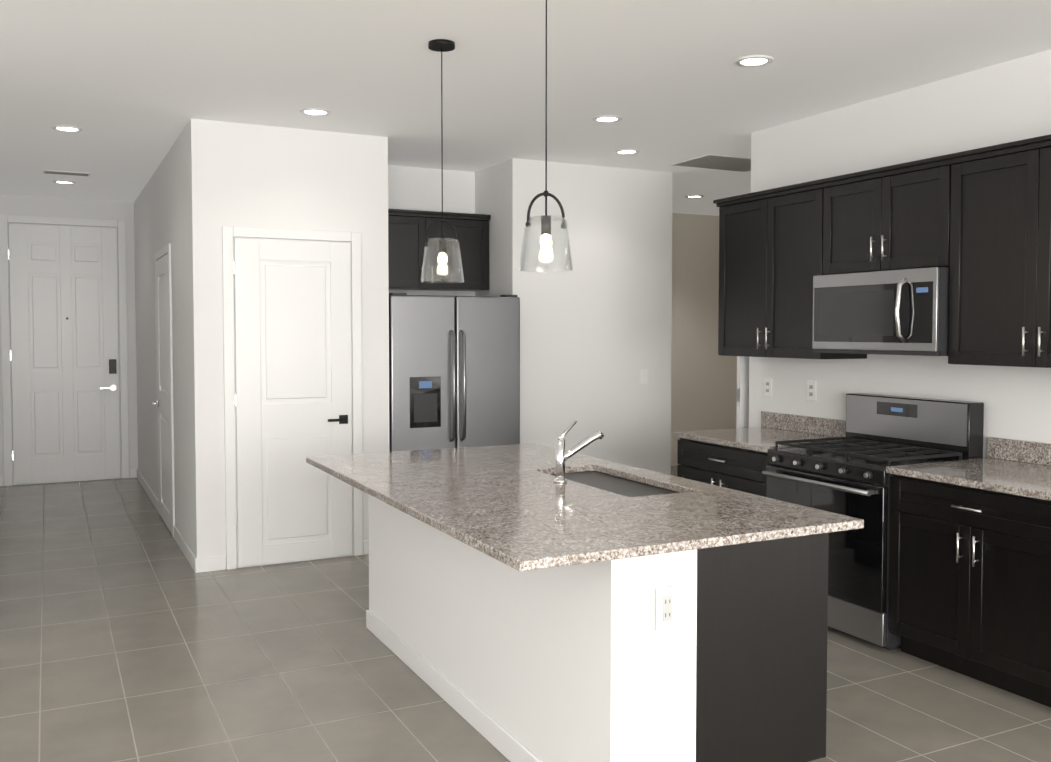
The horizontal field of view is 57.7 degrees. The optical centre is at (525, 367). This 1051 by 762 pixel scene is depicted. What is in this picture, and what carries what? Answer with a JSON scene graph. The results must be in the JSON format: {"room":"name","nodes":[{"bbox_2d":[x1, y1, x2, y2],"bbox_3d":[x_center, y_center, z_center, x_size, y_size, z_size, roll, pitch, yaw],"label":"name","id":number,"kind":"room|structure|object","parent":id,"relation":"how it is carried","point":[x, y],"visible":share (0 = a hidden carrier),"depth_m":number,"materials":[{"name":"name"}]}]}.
{"room":"kitchen","nodes":[
{"label":"kitchen","id":0,"kind":"room"},
{"bbox_2d":[0,195,137,484],"bbox_3d":[-6.334,-0.237,8.960,4.960,2.880,0.150,-1,2,-27],"label":"wall","id":1,"kind":"structure","parent":0,"point":[53,207],"depth_m":9.85,"materials":[{"name":"white paint"}]},
{"bbox_2d":[0,214,129,485],"bbox_3d":[-4.661,-0.170,9.681,1.155,2.690,0.063,-1,2,-27],"label":"front door","id":2,"kind":"structure","parent":1,"relation":"in","point":[62,355],"depth_m":9.69,"materials":[{"name":"white wood"}]},
{"bbox_2d":[134,119,388,567],"bbox_3d":[-2.516,-0.212,8.318,1.290,2.880,4.420,-1,2,-27],"label":"wall","id":3,"kind":"structure","parent":0,"point":[208,180],"depth_m":6.37,"materials":[{"name":"white paint"}]},
{"bbox_2d":[135,469,157,510],"bbox_3d":[-3.595,1.152,9.060,0.018,0.095,2.219,-1,2,-27],"label":"baseboard","id":4,"kind":"structure","parent":3,"relation":"attached to","point":[148,490],"depth_m":8.97,"materials":[{"name":"white wood"}]},
{"bbox_2d":[152,243,174,537],"bbox_3d":[-2.880,0.162,7.545,0.064,2.192,1.044,-1,2,-27],"label":"hall door","id":5,"kind":"structure","parent":3,"relation":"in","point":[164,383],"depth_m":7.45,"materials":[{"name":"white wood"}]},
{"bbox_2d":[174,525,198,572],"bbox_3d":[-2.362,1.247,6.609,0.013,0.095,1.154,-1,2,-27],"label":"baseboard","id":6,"kind":"structure","parent":3,"relation":"attached to","point":[193,561],"depth_m":6.46,"materials":[{"name":"white wood"}]},
{"bbox_2d":[222,226,362,569],"bbox_3d":[-1.520,0.197,6.322,0.912,2.216,0.064,-1,2,-27],"label":"pantry door","id":7,"kind":"structure","parent":3,"relation":"in","point":[294,401],"depth_m":6.32,"materials":[{"name":"white wood"}]},
{"bbox_2d":[388,165,474,295],"bbox_3d":[-1.275,-0.221,8.531,1.120,2.880,1.550,-1,2,-27],"label":"wall","id":8,"kind":"structure","parent":0,"point":[414,188],"depth_m":7.87,"materials":[{"name":"white paint"}]},
{"bbox_2d":[388,209,490,290],"bbox_3d":[-0.848,-0.930,7.650,1.100,0.605,0.354,-1,2,-27],"label":"upper cabinet","id":9,"kind":"object","parent":8,"relation":"attached to","point":[407,231],"visible":0.6,"depth_m":7.57,"materials":[{"name":"black wood"}]},
{"bbox_2d":[0,465,1050,761],"bbox_3d":[-0.185,1.404,4.439,12.150,0.050,14.350,-1,2,-27],"label":"floor","id":10,"kind":"structure","parent":0,"point":[128,633],"depth_m":4.30,"materials":[{"name":"tile"}]},
{"bbox_2d":[389,293,519,451],"bbox_3d":[-0.666,0.364,7.243,1.005,1.812,0.938,-1,2,-27],"label":"fridge","id":11,"kind":"object","parent":10,"relation":"on","point":[454,371],"visible":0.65,"depth_m":6.84,"materials":[{"name":"grey metal"}]},
{"bbox_2d":[366,497,828,761],"bbox_3d":[0.118,0.947,4.087,0.918,0.890,2.407,-1,2,-27],"label":"kitchen island","id":12,"kind":"object","parent":10,"relation":"on","point":[532,602],"depth_m":3.12,"materials":[{"name":"white paint"}]},
{"bbox_2d":[306,443,613,488],"bbox_3d":[-0.324,0.465,4.647,1.280,0.030,0.891,-1,2,-27],"label":"island countertop","id":13,"kind":"structure","parent":12,"relation":"on","point":[351,469],"depth_m":4.55,"materials":[{"name":"grey stone"}]},
{"bbox_2d":[358,462,725,524],"bbox_3d":[0.057,0.495,3.887,1.280,0.030,0.818,-1,2,-27],"label":"island countertop","id":14,"kind":"structure","parent":12,"relation":"on","point":[415,497],"depth_m":3.78,"materials":[{"name":"grey stone"}]},
{"bbox_2d":[550,421,605,480],"bbox_3d":[0.225,0.349,3.994,0.235,0.254,0.055,-1,2,-27],"label":"faucet","id":15,"kind":"object","parent":14,"relation":"on","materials":[{"name":"silver metal"}]},
{"bbox_2d":[426,489,863,572],"bbox_3d":[0.398,0.521,3.208,1.280,0.030,0.710,-1,2,-27],"label":"island countertop","id":16,"kind":"structure","parent":12,"relation":"on","point":[523,538],"depth_m":3.09,"materials":[{"name":"grey stone"}]},
{"bbox_2d":[546,469,685,496],"bbox_3d":[0.359,0.599,4.042,0.349,0.214,0.834,-1,2,-27],"label":"sink","id":17,"kind":"object","parent":16,"relation":"in","point":[616,482],"depth_m":4.11,"materials":[{"name":"grey metal"}]},
{"bbox_2d":[674,411,845,496],"bbox_3d":[1.458,0.819,5.842,0.733,1.010,0.875,-1,2,-27],"label":"base cabinet","id":18,"kind":"object","parent":10,"relation":"on","point":[735,459],"visible":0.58,"depth_m":5.78,"materials":[{"name":"black wood"}]},
{"bbox_2d":[762,393,983,649],"bbox_3d":[1.797,0.762,5.050,0.758,1.185,0.830,-1,2,-27],"label":"range","id":19,"kind":"object","parent":10,"relation":"on","point":[847,475],"visible":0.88,"depth_m":4.83,"materials":[{"name":"grey metal"}]},
{"bbox_2d":[888,473,1049,705],"bbox_3d":[2.261,0.950,4.283,0.698,0.870,0.960,-1,2,-27],"label":"base cabinet","id":20,"kind":"object","parent":10,"relation":"on","point":[970,569],"depth_m":4.15,"materials":[{"name":"black wood"}]},
{"bbox_2d":[886,457,1050,500],"bbox_3d":[2.435,0.511,3.886,0.728,0.032,1.796,-1,2,-27],"label":"countertop","id":21,"kind":"structure","parent":20,"relation":"on","point":[992,474],"depth_m":4.30,"materials":[{"name":"grey stone"}]},
{"bbox_2d":[1046,501,1050,706],"bbox_3d":[2.635,0.979,3.537,0.698,0.870,0.960,-1,2,-27],"label":"base cabinet","id":22,"kind":"object","parent":10,"relation":"on","point":[1048,599],"depth_m":3.84,"materials":[{"name":"black wood"}]},
{"bbox_2d":[0,0,1050,215],"bbox_3d":[-0.185,-1.549,4.325,12.150,0.100,14.350,-1,2,-27],"label":"ceiling","id":23,"kind":"structure","parent":0,"point":[131,88],"depth_m":4.93,"materials":[{"name":"white paint"}]},
{"bbox_2d":[53,180,75,183],"bbox_3d":[-4.140,-1.659,8.567,0.190,0.008,0.190,-1,2,-27],"label":"recessed light","id":24,"kind":"object","parent":23,"relation":"in","point":[63,182],"visible":0.98,"depth_m":8.55,"materials":[{"name":"white plastic"}]},
{"bbox_2d":[51,125,82,131],"bbox_3d":[-3.020,-1.571,6.289,0.190,0.008,0.190,-1,2,-27],"label":"recessed light","id":25,"kind":"object","parent":23,"relation":"in","point":[65,128],"visible":0.96,"depth_m":6.28,"materials":[{"name":"white plastic"}]},
{"bbox_2d":[43,170,90,175],"bbox_3d":[-3.880,-1.640,8.071,0.360,0.008,0.160,-1,2,-27],"label":"ceiling vent","id":26,"kind":"object","parent":23,"relation":"in","point":[64,173],"visible":0.98,"depth_m":8.06,"materials":[{"name":"white metal"}]},
{"bbox_2d":[299,108,330,115],"bbox_3d":[-1.280,-1.552,5.808,0.190,0.008,0.190,-1,2,-27],"label":"recessed light","id":27,"kind":"object","parent":23,"relation":"in","point":[315,111],"visible":0.96,"depth_m":5.79,"materials":[{"name":"white plastic"}]},
{"bbox_2d":[421,39,463,282],"bbox_3d":[-0.388,-0.951,4.442,0.204,1.105,0.204,-1,2,-27],"label":"pendant light","id":28,"kind":"object","parent":23,"relation":"hanging from","point":[441,45],"visible":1,"depth_m":4.43,"materials":[{"name":"clear glass"}]},
{"bbox_2d":[519,0,572,271],"bbox_3d":[0.078,-0.917,3.580,0.204,1.105,0.204,-1,2,-27],"label":"pendant light","id":29,"kind":"object","parent":23,"relation":"hanging from","point":[546,241],"visible":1,"depth_m":3.58,"materials":[{"name":"clear glass"}]},
{"bbox_2d":[592,115,621,122],"bbox_3d":[0.514,-1.560,6.001,0.190,0.008,0.190,-1,2,-27],"label":"recessed light","id":30,"kind":"object","parent":23,"relation":"in","point":[606,118],"visible":0.98,"depth_m":5.99,"materials":[{"name":"white plastic"}]},
{"bbox_2d":[614,149,639,154],"bbox_3d":[0.754,-1.603,7.105,0.190,0.008,0.190,-1,2,-27],"label":"recessed light","id":31,"kind":"object","parent":23,"relation":"in","point":[627,151],"visible":0.96,"depth_m":7.08,"materials":[{"name":"white plastic"}]},
{"bbox_2d":[685,195,703,197],"bbox_3d":[1.678,-1.694,9.479,0.190,0.008,0.190,-1,2,-27],"label":"recessed light","id":32,"kind":"object","parent":23,"relation":"in","point":[694,196],"visible":1,"depth_m":9.47,"materials":[{"name":"white plastic"}]},
{"bbox_2d":[671,154,750,171],"bbox_3d":[1.612,-1.622,7.602,0.750,0.008,0.500,-1,2,-27],"label":"ceiling vent","id":33,"kind":"object","parent":23,"relation":"in","point":[721,162],"visible":0.77,"depth_m":7.57,"materials":[{"name":"white metal"}]},
{"bbox_2d":[734,55,773,66],"bbox_3d":[1.127,-1.510,4.710,0.190,0.008,0.190,-1,2,-27],"label":"recessed light","id":34,"kind":"object","parent":23,"relation":"in","point":[754,60],"visible":1,"depth_m":4.70,"materials":[{"name":"white plastic"}]},
{"bbox_2d":[475,158,672,474],"bbox_3d":[0.059,-0.231,8.791,1.500,2.880,2.280,-1,2,-27],"label":"wall","id":35,"kind":"structure","parent":0,"point":[595,330],"depth_m":7.76,"materials":[{"name":"white paint"}]},
{"bbox_2d":[640,369,647,383],"bbox_3d":[0.993,0.078,7.989,0.080,0.125,0.009,-1,2,-27],"label":"switch plate","id":36,"kind":"object","parent":35,"relation":"attached to","point":[643,376],"visible":1,"depth_m":7.99,"materials":[{"name":"white plastic"}]},
{"bbox_2d":[671,213,736,465],"bbox_3d":[1.428,-0.310,10.835,2.780,2.880,0.150,-1,2,-27],"label":"wall","id":37,"kind":"structure","parent":0,"point":[703,383],"depth_m":11.02,"materials":[{"name":"beige paint"}]},
{"bbox_2d":[749,49,1050,457],"bbox_3d":[3.417,-0.002,2.889,0.150,2.880,8.150,-1,2,-27],"label":"wall","id":38,"kind":"structure","parent":0,"point":[1005,102],"depth_m":5.25,"materials":[{"name":"white paint"}]},
{"bbox_2d":[736,356,748,427],"bbox_3d":[1.828,0.231,6.795,0.802,2.088,0.037,-1,2,-27],"label":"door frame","id":39,"kind":"structure","parent":38,"relation":"in","point":[742,401],"depth_m":6.62,"materials":[{"name":"white wood"}]},
{"bbox_2d":[764,378,771,396],"bbox_3d":[1.607,0.132,6.330,0.008,0.125,0.080,-1,2,-27],"label":"electrical outlet","id":40,"kind":"object","parent":38,"relation":"attached to","point":[767,387],"visible":1,"depth_m":6.32,"materials":[{"name":"white plastic"}]},
{"bbox_2d":[717,178,866,358],"bbox_3d":[1.638,-0.556,5.849,0.358,0.987,0.990,-1,2,-27],"label":"upper cabinet","id":41,"kind":"object","parent":38,"relation":"attached to","point":[772,244],"depth_m":5.75,"materials":[{"name":"black wood"}]},
{"bbox_2d":[807,380,815,400],"bbox_3d":[1.788,0.146,5.968,0.008,0.125,0.080,-1,2,-27],"label":"electrical outlet","id":42,"kind":"object","parent":38,"relation":"attached to","point":[811,390],"visible":1,"depth_m":5.96,"materials":[{"name":"white plastic"}]},
{"bbox_2d":[829,158,948,274],"bbox_3d":[2.022,-0.764,5.074,0.358,0.510,0.842,-1,2,-27],"label":"upper cabinet","id":43,"kind":"object","parent":38,"relation":"attached to","point":[895,218],"depth_m":4.94,"materials":[{"name":"black wood"}]},
{"bbox_2d":[812,267,949,355],"bbox_3d":[1.960,-0.286,5.064,0.494,0.430,0.836,-1,2,-27],"label":"microwave","id":44,"kind":"object","parent":43,"relation":"attached to","point":[898,312],"visible":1,"depth_m":4.90,"materials":[{"name":"grey metal"}]},
{"bbox_2d":[948,138,1050,367],"bbox_3d":[2.419,-0.495,4.292,0.358,0.987,1.051,-1,2,-27],"label":"upper cabinet","id":45,"kind":"object","parent":38,"relation":"attached to","point":[977,221],"depth_m":4.38,"materials":[{"name":"black wood"}]},
{"bbox_2d":[987,437,1050,464],"bbox_3d":[2.751,0.436,4.042,0.020,0.105,1.796,-1,2,-27],"label":"backsplash","id":46,"kind":"structure","parent":38,"relation":"attached to","point":[1038,453],"depth_m":4.68,"materials":[{"name":"grey stone"}]}
]}

